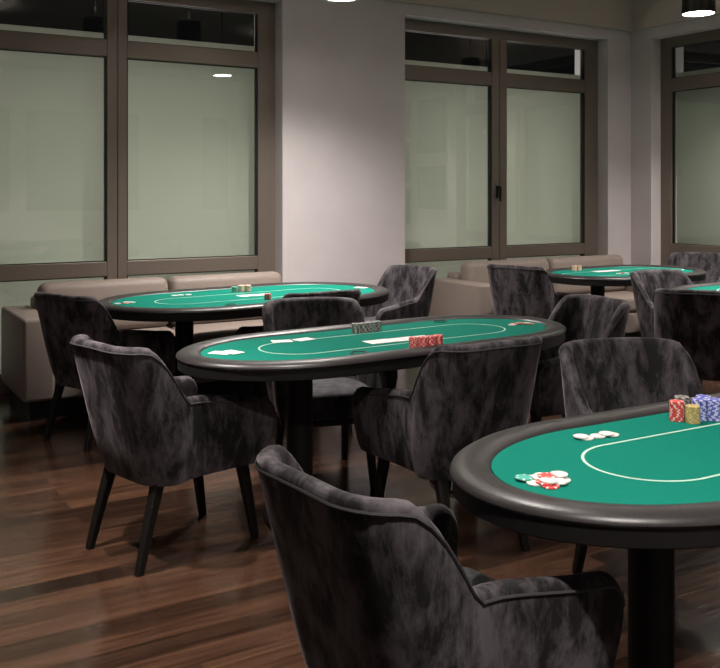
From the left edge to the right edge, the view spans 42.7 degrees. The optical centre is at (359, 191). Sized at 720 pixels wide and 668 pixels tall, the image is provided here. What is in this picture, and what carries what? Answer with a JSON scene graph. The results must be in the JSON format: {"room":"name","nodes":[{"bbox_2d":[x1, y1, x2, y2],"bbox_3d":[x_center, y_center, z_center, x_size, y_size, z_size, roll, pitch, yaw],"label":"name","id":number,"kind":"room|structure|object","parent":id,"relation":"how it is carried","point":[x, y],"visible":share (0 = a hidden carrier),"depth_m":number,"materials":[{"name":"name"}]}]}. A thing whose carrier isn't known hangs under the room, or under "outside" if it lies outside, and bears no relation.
{"room":"games hall","nodes":[
{"label":"games hall","id":0,"kind":"room"},
{"bbox_2d":[0,367,719,667],"bbox_3d":[1.006,1.470,2.888,11.096,0.100,10.720,0,0,-31],"label":"floor","id":1,"kind":"structure","parent":0,"point":[210,593],"depth_m":3.50,"materials":[{"name":"brown wood"}]},
{"bbox_2d":[33,291,176,450],"bbox_3d":[-1.516,0.992,5.354,0.588,0.857,0.668,0,0,36],"label":"armchair","id":2,"kind":"object","parent":1,"relation":"on","point":[62,318],"visible":0.7,"depth_m":5.14,"materials":[{"name":"grey fabric"}]},
{"bbox_2d":[1,271,281,419],"bbox_3d":[-1.325,1.015,6.539,2.190,0.810,0.780,0,0,-31],"label":"sofa","id":3,"kind":"object","parent":1,"relation":"on","point":[26,369],"visible":0.35,"depth_m":6.23,"materials":[{"name":"beige"}]},
{"bbox_2d":[37,277,167,329],"bbox_3d":[-1.778,0.792,6.414,0.897,0.360,0.170,0,-8,-31],"label":"cushion","id":4,"kind":"object","parent":3,"relation":"on","point":[99,289],"depth_m":6.38,"materials":[{"name":"beige fabric"}]},
{"bbox_2d":[127,326,174,334],"bbox_3d":[-1.673,1.039,6.238,0.899,0.158,0.600,0,0,-31],"label":"seat cushion","id":5,"kind":"object","parent":3,"relation":"on","point":[158,328],"depth_m":6.46,"materials":[{"name":"beige fabric"}]},
{"bbox_2d":[166,319,262,343],"bbox_3d":[-0.896,1.039,6.703,0.899,0.158,0.600,0,0,-31],"label":"seat cushion","id":6,"kind":"object","parent":3,"relation":"on","point":[203,330],"depth_m":6.57,"materials":[{"name":"beige leather"}]},
{"bbox_2d":[167,271,281,324],"bbox_3d":[-1.002,0.792,6.879,0.897,0.360,0.170,0,-8,-31],"label":"cushion","id":7,"kind":"object","parent":3,"relation":"on","point":[230,279],"depth_m":6.80,"materials":[{"name":"beige fabric"}]},
{"bbox_2d":[70,334,274,576],"bbox_3d":[-0.786,0.992,3.699,0.668,0.857,0.588,0,0,-45],"label":"armchair","id":8,"kind":"object","parent":1,"relation":"on","point":[152,427],"visible":1,"depth_m":3.49,"materials":[{"name":"grey fabric"}]},
{"bbox_2d":[99,282,389,379],"bbox_3d":[-0.690,1.030,5.818,1.972,0.779,1.074,0,0,-37],"label":"table","id":9,"kind":"object","parent":1,"relation":"on","point":[208,303],"visible":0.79,"depth_m":5.52,"materials":[{"name":"green fabric"}]},
{"bbox_2d":[236,289,360,433],"bbox_3d":[-0.337,0.992,5.505,0.588,0.857,0.668,0,0,-33],"label":"armchair","id":10,"kind":"object","parent":1,"relation":"on","point":[355,293],"visible":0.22,"depth_m":5.32,"materials":[{"name":"grey fabric"}]},
{"bbox_2d":[262,297,396,490],"bbox_3d":[-0.196,0.992,4.633,0.588,0.857,0.668,0,0,-16],"label":"armchair","id":11,"kind":"object","parent":1,"relation":"on","point":[332,406],"visible":0.42,"depth_m":4.68,"materials":[{"name":"grey fabric"}]},
{"bbox_2d":[176,315,565,528],"bbox_3d":[0.127,1.030,4.145,1.984,0.779,0.823,0,0,-34],"label":"table","id":12,"kind":"object","parent":1,"relation":"on","point":[334,351],"visible":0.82,"depth_m":3.84,"materials":[{"name":"green fabric"}]},
{"bbox_2d":[208,351,227,354],"bbox_3d":[-0.565,0.652,3.733,0.089,0.001,0.063,0,0,19],"label":"card","id":13,"kind":"object","parent":12,"relation":"on","point":[213,352],"visible":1,"depth_m":3.71,"materials":[{"name":"white paper"}]},
{"bbox_2d":[220,350,244,353],"bbox_3d":[-0.519,0.651,3.741,0.089,0.001,0.063,0,0,42],"label":"card","id":14,"kind":"object","parent":12,"relation":"on","point":[226,351],"visible":1,"depth_m":3.73,"materials":[{"name":"white paper"}]},
{"bbox_2d":[271,340,292,342],"bbox_3d":[-0.342,0.652,4.024,0.089,0.001,0.063,0,0,-15],"label":"card","id":15,"kind":"object","parent":12,"relation":"on","point":[273,341],"visible":1,"depth_m":4.01,"materials":[{"name":"white paper"}]},
{"bbox_2d":[292,337,312,340],"bbox_3d":[-0.250,0.652,4.073,0.089,0.001,0.063,0,0,-44],"label":"card","id":16,"kind":"object","parent":12,"relation":"on","point":[305,338],"visible":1,"depth_m":4.07,"materials":[{"name":"white paper"}]},
{"bbox_2d":[362,340,383,343],"bbox_3d":[0.057,0.652,3.998,0.063,0.001,0.089,0,0,-30],"label":"card","id":17,"kind":"object","parent":12,"relation":"on","point":[368,341],"visible":1,"depth_m":3.98,"materials":[{"name":"white paper"}]},
{"bbox_2d":[376,339,396,342],"bbox_3d":[0.113,0.652,4.035,0.063,0.001,0.089,0,0,-31],"label":"card","id":18,"kind":"object","parent":12,"relation":"on","point":[380,340],"visible":1,"depth_m":4.04,"materials":[{"name":"white paper"}]},
{"bbox_2d":[389,338,408,341],"bbox_3d":[0.171,0.652,4.066,0.063,0.001,0.089,0,0,-30],"label":"card","id":19,"kind":"object","parent":12,"relation":"on","point":[394,339],"visible":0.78,"depth_m":4.07,"materials":[{"name":"white paper"}]},
{"bbox_2d":[361,265,436,374],"bbox_3d":[0.214,0.992,6.849,0.668,0.857,0.588,0,0,-39],"label":"armchair","id":20,"kind":"object","parent":1,"relation":"on","point":[410,287],"visible":0.41,"depth_m":6.97,"materials":[{"name":"grey fabric"}]},
{"bbox_2d":[254,445,625,667],"bbox_3d":[0.133,0.992,2.029,0.668,0.857,0.588,0,0,-36],"label":"armchair","id":21,"kind":"object","parent":1,"relation":"on","point":[370,582],"visible":1,"depth_m":1.81,"materials":[{"name":"grey fabric"}]},
{"bbox_2d":[351,335,542,550],"bbox_3d":[0.383,0.992,3.756,0.588,0.857,0.668,0,0,-31],"label":"armchair","id":22,"kind":"object","parent":1,"relation":"on","point":[461,395],"visible":0.94,"depth_m":3.52,"materials":[{"name":"grey fabric"}]},
{"bbox_2d":[487,264,570,318],"bbox_3d":[1.360,0.992,7.332,0.588,0.857,0.668,0,0,42],"label":"armchair","id":23,"kind":"object","parent":1,"relation":"on","point":[528,291],"visible":0.65,"depth_m":7.07,"materials":[{"name":"grey fabric"}]},
{"bbox_2d":[430,254,640,336],"bbox_3d":[1.780,1.015,8.447,2.300,0.810,0.720,0,0,-31],"label":"sofa","id":24,"kind":"object","parent":1,"relation":"on","point":[467,291],"visible":0.24,"depth_m":8.09,"materials":[{"name":"beige fabric"}]},
{"bbox_2d":[460,258,548,282],"bbox_3d":[1.320,0.792,8.282,0.952,0.360,0.170,0,-8,-31],"label":"cushion","id":25,"kind":"object","parent":24,"relation":"on","point":[477,271],"depth_m":8.07,"materials":[{"name":"beige fabric"}]},
{"bbox_2d":[546,254,624,293],"bbox_3d":[2.143,0.792,8.776,0.952,0.360,0.170,0,-8,-31],"label":"cushion","id":26,"kind":"object","parent":24,"relation":"on","point":[596,260],"depth_m":8.66,"materials":[{"name":"beige fabric"}]},
{"bbox_2d":[588,291,635,312],"bbox_3d":[2.233,1.039,8.625,0.954,0.158,0.540,0,0,-31],"label":"seat cushion","id":27,"kind":"object","parent":24,"relation":"on","point":[628,296],"depth_m":8.53,"materials":[{"name":"beige fabric"}]},
{"bbox_2d":[529,294,630,422],"bbox_3d":[1.042,0.992,4.817,0.668,0.857,0.588,0,0,-24],"label":"armchair","id":28,"kind":"object","parent":1,"relation":"on","point":[584,316],"visible":0.33,"depth_m":4.86,"materials":[{"name":"grey fabric"}]},
{"bbox_2d":[450,393,719,667],"bbox_3d":[1.115,1.030,2.487,1.984,0.779,0.823,0,0,-30],"label":"table","id":29,"kind":"object","parent":1,"relation":"on","point":[651,490],"visible":0.99,"depth_m":2.17,"materials":[{"name":"green fabric"}]},
{"bbox_2d":[515,474,532,480],"bbox_3d":[0.372,0.648,2.087,0.041,0.004,0.041,0,0,-41],"label":"chip","id":30,"kind":"object","parent":29,"relation":"on","point":[522,477],"visible":1,"depth_m":2.08,"materials":[{"name":"green plastic"}]},
{"bbox_2d":[526,480,540,486],"bbox_3d":[0.393,0.652,2.061,0.041,0.004,0.041,0,0,39],"label":"chip","id":31,"kind":"object","parent":29,"relation":"on","point":[532,482],"visible":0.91,"depth_m":2.05,"materials":[{"name":"white plastic"}]},
{"bbox_2d":[541,484,559,489],"bbox_3d":[0.422,0.652,2.040,0.041,0.004,0.041,0,0,39],"label":"chip","id":32,"kind":"object","parent":29,"relation":"on","point":[551,487],"visible":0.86,"depth_m":2.03,"materials":[{"name":"red plastic"}]},
{"bbox_2d":[536,479,552,485],"bbox_3d":[0.413,0.648,2.055,0.041,0.004,0.041,0,0,38],"label":"chip","id":33,"kind":"object","parent":32,"relation":"on","point":[537,480],"visible":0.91,"depth_m":2.04,"materials":[{"name":"red plastic"}]},
{"bbox_2d":[540,477,557,483],"bbox_3d":[0.422,0.644,2.055,0.041,0.004,0.041,0,0,37],"label":"chip","id":34,"kind":"object","parent":33,"relation":"on","point":[549,480],"visible":1,"depth_m":2.05,"materials":[{"name":"white plastic"}]},
{"bbox_2d":[580,436,593,440],"bbox_3d":[0.599,0.652,2.438,0.041,0.004,0.041,0,0,-34],"label":"chip","id":35,"kind":"object","parent":29,"relation":"on","point":[590,438],"visible":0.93,"depth_m":2.42,"materials":[{"name":"white plastic"}]},
{"bbox_2d":[573,434,588,438],"bbox_3d":[0.586,0.648,2.439,0.041,0.004,0.041,0,0,1],"label":"chip","id":36,"kind":"object","parent":35,"relation":"on","point":[578,436],"visible":1,"depth_m":2.43,"materials":[{"name":"white plastic"}]},
{"bbox_2d":[590,433,605,438],"bbox_3d":[0.635,0.652,2.457,0.041,0.004,0.041,0,0,-10],"label":"chip","id":37,"kind":"object","parent":29,"relation":"on","point":[595,435],"visible":1,"depth_m":2.45,"materials":[{"name":"white plastic"}]},
{"bbox_3d":[0.675,0.652,2.472,0.041,0.004,0.041,0,0,19],"label":"chip","id":38,"kind":"object","parent":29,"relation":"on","visible":0},
{"bbox_2d":[599,431,613,435],"bbox_3d":[0.661,0.648,2.468,0.041,0.004,0.041,0,0,-33],"label":"chip","id":39,"kind":"object","parent":38,"relation":"on","point":[603,433],"visible":1,"depth_m":2.46,"materials":[{"name":"white plastic"}]},
{"label":"chip","id":40,"kind":"object","parent":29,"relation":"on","visible":0},
{"label":"chip","id":41,"kind":"object","parent":40,"relation":"on","visible":0},
{"label":"chip","id":42,"kind":"object","parent":41,"relation":"on","visible":0},
{"bbox_3d":[0.907,0.640,2.633,0.041,0.004,0.041,0,0,26],"label":"chip","id":43,"kind":"object","parent":42,"relation":"on","visible":0},
{"label":"chip","id":44,"kind":"object","parent":43,"relation":"on","visible":0},
{"label":"chip","id":45,"kind":"object","parent":44,"relation":"on","visible":0},
{"label":"chip","id":46,"kind":"object","parent":45,"relation":"on","visible":0},
{"bbox_3d":[0.906,0.624,2.634,0.041,0.004,0.041,0,0,45],"label":"chip","id":47,"kind":"object","parent":46,"relation":"on","visible":0},
{"bbox_3d":[0.907,0.620,2.633,0.041,0.004,0.041,0,0,38],"label":"chip","id":48,"kind":"object","parent":47,"relation":"on","visible":0},
{"label":"chip","id":49,"kind":"object","parent":48,"relation":"on","visible":0},
{"bbox_3d":[0.907,0.612,2.634,0.041,0.004,0.041,0,0,42],"label":"chip","id":50,"kind":"object","parent":49,"relation":"on","visible":0},
{"bbox_3d":[0.907,0.608,2.633,0.041,0.004,0.041,0,0,-15],"label":"chip","id":51,"kind":"object","parent":50,"relation":"on","visible":0},
{"label":"chip","id":52,"kind":"object","parent":51,"relation":"on","visible":0},
{"bbox_2d":[669,399,683,403],"bbox_3d":[0.907,0.600,2.634,0.041,0.004,0.041,0,0,41],"label":"chip","id":53,"kind":"object","parent":52,"relation":"on","point":[676,401],"visible":1,"depth_m":2.63,"materials":[{"name":"red plastic"}]},
{"label":"chip","id":54,"kind":"object","parent":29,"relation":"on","visible":0},
{"label":"chip","id":55,"kind":"object","parent":54,"relation":"on","visible":0},
{"bbox_3d":[1.016,0.644,2.639,0.041,0.004,0.041,0,0,-23],"label":"chip","id":56,"kind":"object","parent":55,"relation":"on","visible":0},
{"bbox_3d":[1.016,0.640,2.639,0.041,0.004,0.041,0,0,-41],"label":"chip","id":57,"kind":"object","parent":56,"relation":"on","visible":0},
{"label":"chip","id":58,"kind":"object","parent":57,"relation":"on","visible":0},
{"bbox_3d":[1.016,0.632,2.639,0.041,0.004,0.041,0,0,-12],"label":"chip","id":59,"kind":"object","parent":58,"relation":"on","visible":0},
{"label":"chip","id":60,"kind":"object","parent":59,"relation":"on","visible":0},
{"bbox_3d":[1.016,0.624,2.638,0.041,0.004,0.041,0,0,-23],"label":"chip","id":61,"kind":"object","parent":60,"relation":"on","visible":0},
{"bbox_3d":[1.016,0.620,2.638,0.041,0.004,0.041,0,0,14],"label":"chip","id":62,"kind":"object","parent":61,"relation":"on","visible":0},
{"bbox_3d":[1.016,0.616,2.639,0.041,0.004,0.041,0,0,-23],"label":"chip","id":63,"kind":"object","parent":62,"relation":"on","visible":0},
{"label":"chip","id":64,"kind":"object","parent":63,"relation":"on","visible":0},
{"bbox_3d":[1.016,0.608,2.639,0.041,0.004,0.041,0,0,-42],"label":"chip","id":65,"kind":"object","parent":64,"relation":"on","visible":0},
{"bbox_3d":[1.016,0.604,2.639,0.041,0.004,0.041,0,0,-5],"label":"chip","id":66,"kind":"object","parent":65,"relation":"on","visible":0},
{"label":"chip","id":67,"kind":"object","parent":66,"relation":"on","visible":0},
{"bbox_2d":[707,398,719,401],"bbox_3d":[1.016,0.596,2.639,0.041,0.004,0.041,0,0,5],"label":"chip","id":68,"kind":"object","parent":67,"relation":"on","point":[708,399],"visible":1,"depth_m":2.63,"materials":[{"name":"blue plastic"}]},
{"bbox_3d":[0.944,0.652,2.609,0.041,0.004,0.041,0,0,-29],"label":"chip","id":69,"kind":"object","parent":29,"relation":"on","visible":0},
{"bbox_3d":[0.943,0.648,2.608,0.041,0.004,0.041,0,0,14],"label":"chip","id":70,"kind":"object","parent":69,"relation":"on","visible":0},
{"bbox_3d":[0.944,0.644,2.608,0.041,0.004,0.041,0,0,-24],"label":"chip","id":71,"kind":"object","parent":70,"relation":"on","visible":0},
{"label":"chip","id":72,"kind":"object","parent":71,"relation":"on","visible":0},
{"bbox_3d":[0.943,0.636,2.608,0.041,0.004,0.041,0,0,45],"label":"chip","id":73,"kind":"object","parent":72,"relation":"on","visible":0},
{"bbox_3d":[0.943,0.632,2.609,0.041,0.004,0.041,0,0,33],"label":"chip","id":74,"kind":"object","parent":73,"relation":"on","visible":0},
{"bbox_3d":[0.944,0.628,2.608,0.041,0.004,0.041,0,0,-11],"label":"chip","id":75,"kind":"object","parent":74,"relation":"on","visible":0},
{"bbox_3d":[0.943,0.624,2.608,0.041,0.004,0.041,0,0,-15],"label":"chip","id":76,"kind":"object","parent":75,"relation":"on","visible":0},
{"label":"chip","id":77,"kind":"object","parent":76,"relation":"on","visible":0},
{"bbox_3d":[0.944,0.616,2.608,0.041,0.004,0.041,0,0,-13],"label":"chip","id":78,"kind":"object","parent":77,"relation":"on","visible":0},
{"bbox_3d":[0.943,0.612,2.609,0.041,0.004,0.041,0,0,33],"label":"chip","id":79,"kind":"object","parent":78,"relation":"on","visible":0},
{"bbox_2d":[685,404,699,408],"bbox_3d":[0.943,0.608,2.608,0.041,0.004,0.041,0,0,-2],"label":"chip","id":80,"kind":"object","parent":79,"relation":"on","point":[692,406],"visible":1,"depth_m":2.60,"materials":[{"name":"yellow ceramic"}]},
{"bbox_3d":[0.974,0.652,2.640,0.041,0.004,0.041,0,0,35],"label":"chip","id":81,"kind":"object","parent":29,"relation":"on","visible":0},
{"label":"chip","id":82,"kind":"object","parent":81,"relation":"on","visible":0},
{"bbox_3d":[0.973,0.644,2.639,0.041,0.004,0.041,0,0,5],"label":"chip","id":83,"kind":"object","parent":82,"relation":"on","visible":0},
{"label":"chip","id":84,"kind":"object","parent":83,"relation":"on","visible":0},
{"label":"chip","id":85,"kind":"object","parent":84,"relation":"on","visible":0},
{"label":"chip","id":86,"kind":"object","parent":85,"relation":"on","visible":0},
{"bbox_3d":[0.972,0.628,2.640,0.041,0.004,0.041,0,0,-28],"label":"chip","id":87,"kind":"object","parent":86,"relation":"on","visible":0},
{"label":"chip","id":88,"kind":"object","parent":87,"relation":"on","visible":0},
{"bbox_3d":[0.973,0.620,2.639,0.041,0.004,0.041,0,0,-36],"label":"chip","id":89,"kind":"object","parent":88,"relation":"on","visible":0},
{"bbox_3d":[0.974,0.616,2.640,0.041,0.004,0.041,0,0,-39],"label":"chip","id":90,"kind":"object","parent":89,"relation":"on","visible":0},
{"label":"chip","id":91,"kind":"object","parent":90,"relation":"on","visible":0},
{"bbox_3d":[0.974,0.608,2.639,0.041,0.004,0.041,0,0,-41],"label":"chip","id":92,"kind":"object","parent":91,"relation":"on","visible":0},
{"bbox_3d":[0.973,0.604,2.641,0.041,0.004,0.041,0,0,-11],"label":"chip","id":93,"kind":"object","parent":92,"relation":"on","visible":0},
{"label":"chip","id":94,"kind":"object","parent":93,"relation":"on","visible":0},
{"bbox_2d":[692,397,706,401],"bbox_3d":[0.974,0.596,2.640,0.041,0.004,0.041,0,0,-41],"label":"chip","id":95,"kind":"object","parent":94,"relation":"on","point":[697,399],"visible":1,"depth_m":2.63,"materials":[{"name":"blue plastic"}]},
{"bbox_3d":[0.934,0.652,2.673,0.041,0.004,0.041,0,0,-1],"label":"chip","id":96,"kind":"object","parent":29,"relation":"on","visible":0},
{"label":"chip","id":97,"kind":"object","parent":96,"relation":"on","visible":0},
{"bbox_3d":[0.934,0.644,2.672,0.041,0.004,0.041,0,0,8],"label":"chip","id":98,"kind":"object","parent":97,"relation":"on","visible":0},
{"bbox_3d":[0.935,0.640,2.673,0.041,0.004,0.041,0,0,-13],"label":"chip","id":99,"kind":"object","parent":98,"relation":"on","visible":0},
{"label":"chip","id":100,"kind":"object","parent":99,"relation":"on","visible":0},
{"bbox_3d":[0.935,0.632,2.673,0.041,0.004,0.041,0,0,0],"label":"chip","id":101,"kind":"object","parent":100,"relation":"on","visible":0},
{"bbox_3d":[0.934,0.628,2.673,0.041,0.004,0.041,0,0,-16],"label":"chip","id":102,"kind":"object","parent":101,"relation":"on","visible":0},
{"bbox_3d":[0.935,0.624,2.672,0.041,0.004,0.041,0,0,-24],"label":"chip","id":103,"kind":"object","parent":102,"relation":"on","visible":0},
{"bbox_3d":[0.934,0.620,2.673,0.041,0.004,0.041,0,0,27],"label":"chip","id":104,"kind":"object","parent":103,"relation":"on","visible":0},
{"label":"chip","id":105,"kind":"object","parent":104,"relation":"on","visible":0},
{"bbox_3d":[0.935,0.612,2.673,0.041,0.004,0.041,0,0,-14],"label":"chip","id":106,"kind":"object","parent":105,"relation":"on","visible":0},
{"label":"chip","id":107,"kind":"object","parent":106,"relation":"on","visible":0},
{"bbox_3d":[0.935,0.604,2.672,0.041,0.004,0.041,0,0,5],"label":"chip","id":108,"kind":"object","parent":107,"relation":"on","visible":0},
{"bbox_3d":[0.935,0.600,2.674,0.041,0.004,0.041,0,0,42],"label":"chip","id":109,"kind":"object","parent":108,"relation":"on","visible":0},
{"bbox_2d":[674,395,688,398],"bbox_3d":[0.935,0.596,2.673,0.041,0.004,0.041,0,0,22],"label":"chip","id":110,"kind":"object","parent":109,"relation":"on","point":[675,396],"visible":1,"depth_m":2.67,"materials":[{"name":"grey plastic"}]},
{"label":"chip","id":111,"kind":"object","parent":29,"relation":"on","visible":0},
{"bbox_3d":[1.000,0.648,2.680,0.041,0.004,0.041,0,0,4],"label":"chip","id":112,"kind":"object","parent":111,"relation":"on","visible":0},
{"label":"chip","id":113,"kind":"object","parent":112,"relation":"on","visible":0},
{"label":"chip","id":114,"kind":"object","parent":113,"relation":"on","visible":0},
{"bbox_3d":[1.000,0.636,2.680,0.041,0.004,0.041,0,0,-36],"label":"chip","id":115,"kind":"object","parent":114,"relation":"on","visible":0},
{"label":"chip","id":116,"kind":"object","parent":115,"relation":"on","visible":0},
{"bbox_3d":[1.001,0.628,2.681,0.041,0.004,0.041,0,0,15],"label":"chip","id":117,"kind":"object","parent":116,"relation":"on","visible":0},
{"label":"chip","id":118,"kind":"object","parent":117,"relation":"on","visible":0},
{"label":"chip","id":119,"kind":"object","parent":118,"relation":"on","visible":0},
{"label":"chip","id":120,"kind":"object","parent":119,"relation":"on","visible":0},
{"bbox_3d":[1.001,0.612,2.681,0.041,0.004,0.041,0,0,-16],"label":"chip","id":121,"kind":"object","parent":120,"relation":"on","visible":0},
{"label":"chip","id":122,"kind":"object","parent":121,"relation":"on","visible":0},
{"label":"chip","id":123,"kind":"object","parent":122,"relation":"on","visible":0},
{"bbox_3d":[1.000,0.600,2.680,0.041,0.004,0.041,0,0,-9],"label":"chip","id":124,"kind":"object","parent":123,"relation":"on","visible":0},
{"bbox_2d":[696,394,710,398],"bbox_3d":[1.000,0.596,2.680,0.041,0.004,0.041,0,0,42],"label":"chip","id":125,"kind":"object","parent":124,"relation":"on","point":[699,395],"visible":1,"depth_m":2.67,"materials":[{"name":"blue plastic"}]},
{"label":"chip","id":126,"kind":"object","parent":29,"relation":"on","visible":0},
{"bbox_2d":[531,474,539,479],"bbox_3d":[0.408,0.648,2.090,0.041,0.004,0.041,0,0,-43],"label":"chip","id":127,"kind":"object","parent":126,"relation":"on","point":[535,477],"visible":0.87,"depth_m":2.09,"materials":[{"name":"white plastic"}]},
{"bbox_2d":[537,472,555,477],"bbox_3d":[0.423,0.644,2.087,0.041,0.004,0.041,0,0,-39],"label":"chip","id":128,"kind":"object","parent":127,"relation":"on","point":[544,474],"visible":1,"depth_m":2.08,"materials":[{"name":"red plastic"}]},
{"bbox_3d":[0.451,0.652,2.116,0.041,0.004,0.041,0,0,-22],"label":"chip","id":129,"kind":"object","parent":29,"relation":"on","visible":0},
{"label":"chip","id":130,"kind":"object","parent":129,"relation":"on","visible":0},
{"bbox_2d":[550,471,567,477],"bbox_3d":[0.454,0.644,2.099,0.041,0.004,0.041,0,0,-34],"label":"chip","id":131,"kind":"object","parent":130,"relation":"on","point":[560,474],"visible":1,"depth_m":2.10,"materials":[{"name":"white plastic"}]},
{"bbox_2d":[546,265,705,336],"bbox_3d":[2.159,1.030,7.543,1.502,0.779,0.944,0,0,-33],"label":"table","id":132,"kind":"object","parent":1,"relation":"on","point":[597,281],"visible":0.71,"depth_m":7.33,"materials":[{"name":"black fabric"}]},
{"bbox_2d":[558,337,703,573],"bbox_3d":[1.042,0.992,3.252,0.588,0.857,0.668,0,0,-14],"label":"armchair","id":133,"kind":"object","parent":1,"relation":"on","point":[598,374],"visible":0.28,"depth_m":3.49,"materials":[{"name":"grey fabric"}]},
{"bbox_2d":[630,269,702,388],"bbox_3d":[2.253,0.992,6.417,0.588,0.857,0.668,0,0,-29],"label":"armchair","id":134,"kind":"object","parent":1,"relation":"on","point":[645,283],"visible":0.35,"depth_m":6.59,"materials":[{"name":"grey fabric"}]},
{"bbox_2d":[653,288,719,380],"bbox_3d":[2.073,0.992,5.590,0.588,0.857,0.668,0,0,21],"label":"armchair","id":135,"kind":"object","parent":1,"relation":"on","point":[689,317],"visible":0.66,"depth_m":5.35,"materials":[{"name":"grey fabric"}]},
{"bbox_2d":[667,252,719,283],"bbox_3d":[3.025,0.992,8.359,0.588,0.857,0.668,0,0,34],"label":"armchair","id":136,"kind":"object","parent":1,"relation":"on","point":[709,262],"visible":0.18,"depth_m":8.57,"materials":[{"name":"grey fabric"}]},
{"bbox_2d":[672,282,719,290],"bbox_3d":[2.937,1.030,6.343,1.984,0.779,0.823,0,0,-31],"label":"table","id":137,"kind":"object","parent":1,"relation":"on","point":[716,285],"visible":0.2,"depth_m":6.30,"materials":[{"name":"green fabric"}]},
{"bbox_2d":[252,0,630,284],"bbox_3d":[-1.630,-0.380,7.091,10.896,3.600,0.400,0,0,-31],"label":"wall","id":138,"kind":"structure","parent":0,"point":[340,66],"depth_m":7.82,"materials":[{"name":"paint"}]},
{"bbox_2d":[0,0,274,393],"bbox_3d":[-1.889,-0.068,7.018,2.616,2.975,0.260,0,0,-31],"label":"window","id":139,"kind":"structure","parent":138,"relation":"in","point":[123,155],"depth_m":7.00,"materials":[{"name":"brown metal"}]},
{"bbox_2d":[405,18,597,315],"bbox_3d":[1.332,-0.068,8.916,2.477,2.975,0.315,0,0,-31],"label":"window","id":140,"kind":"structure","parent":138,"relation":"in","point":[501,163],"depth_m":8.84,"materials":[{"name":"glass"}]},
{"bbox_2d":[382,0,632,31],"bbox_3d":[-1.595,-1.917,6.838,10.296,0.525,0.070,0,0,-31],"label":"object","id":141,"kind":"structure","parent":138,"relation":"attached to","point":[606,14],"depth_m":8.89,"materials":[{"name":"beige paint"}]},
{"bbox_2d":[631,15,719,264],"bbox_3d":[5.576,-0.380,5.278,0.400,3.600,10.120,0,0,-31],"label":"wall","id":142,"kind":"structure","parent":0,"point":[646,43],"depth_m":9.35,"materials":[{"name":"paint"}]},
{"bbox_2d":[631,0,719,30],"bbox_3d":[5.341,-1.917,5.213,0.070,0.525,9.850,0,0,-31],"label":"trim","id":143,"kind":"structure","parent":142,"relation":"attached to","point":[645,14],"depth_m":9.14,"materials":[{"name":"beige paint"}]},
{"bbox_2d":[661,29,719,265],"bbox_3d":[3.827,-0.068,8.331,0.260,2.975,2.556,0,0,-31],"label":"window","id":144,"kind":"structure","parent":142,"relation":"in","point":[690,101],"depth_m":9.22,"materials":[{"name":"grey glass"}]},
{"bbox_2d":[677,67,719,245],"bbox_3d":[3.857,0.094,8.349,0.010,2.612,2.416,0,0,-31],"label":"blind","id":145,"kind":"object","parent":144,"relation":"attached to","point":[698,111],"depth_m":9.16,"materials":[{"name":"fabric"}]},
{"bbox_3d":[1.006,-2.230,2.888,11.096,0.100,10.720,0,0,-31],"label":"ceiling","id":146,"kind":"structure","parent":0,"visible":0},
{"bbox_2d":[328,0,354,1],"bbox_3d":[-0.129,-1.750,6.265,0.240,0.860,0.240,0,0,-31],"label":"pendant light","id":147,"kind":"object","parent":146,"relation":"hanging from","point":[328,0],"visible":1,"depth_m":6.36,"materials":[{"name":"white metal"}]},
{"bbox_2d":[681,0,715,16],"bbox_3d":[2.510,-1.750,6.821,0.240,0.860,0.240,0,0,-31],"label":"pendant light","id":148,"kind":"object","parent":146,"relation":"hanging from","point":[690,8],"visible":1,"depth_m":6.74,"materials":[{"name":"black metal"}]},
{"bbox_2d":[683,11,713,15],"bbox_3d":[2.510,-1.328,6.821,0.222,0.008,0.222,0,0,-31],"label":"diffuser","id":149,"kind":"object","parent":148,"relation":"attached to","point":[685,13],"depth_m":6.82,"materials":[{"name":"white plastic"}]},
{"bbox_3d":[0.456,0.652,2.083,0.041,0.004,0.041,0,0,-37],"label":"chip","id":150,"kind":"object","parent":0,"visible":0},
{"bbox_2d":[555,478,567,484],"bbox_3d":[0.445,0.648,2.059,0.041,0.004,0.041,0,0,-30],"label":"chip","id":151,"kind":"object","parent":150,"relation":"on","point":[561,481],"visible":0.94,"depth_m":2.05,"materials":[{"name":"white plastic"}]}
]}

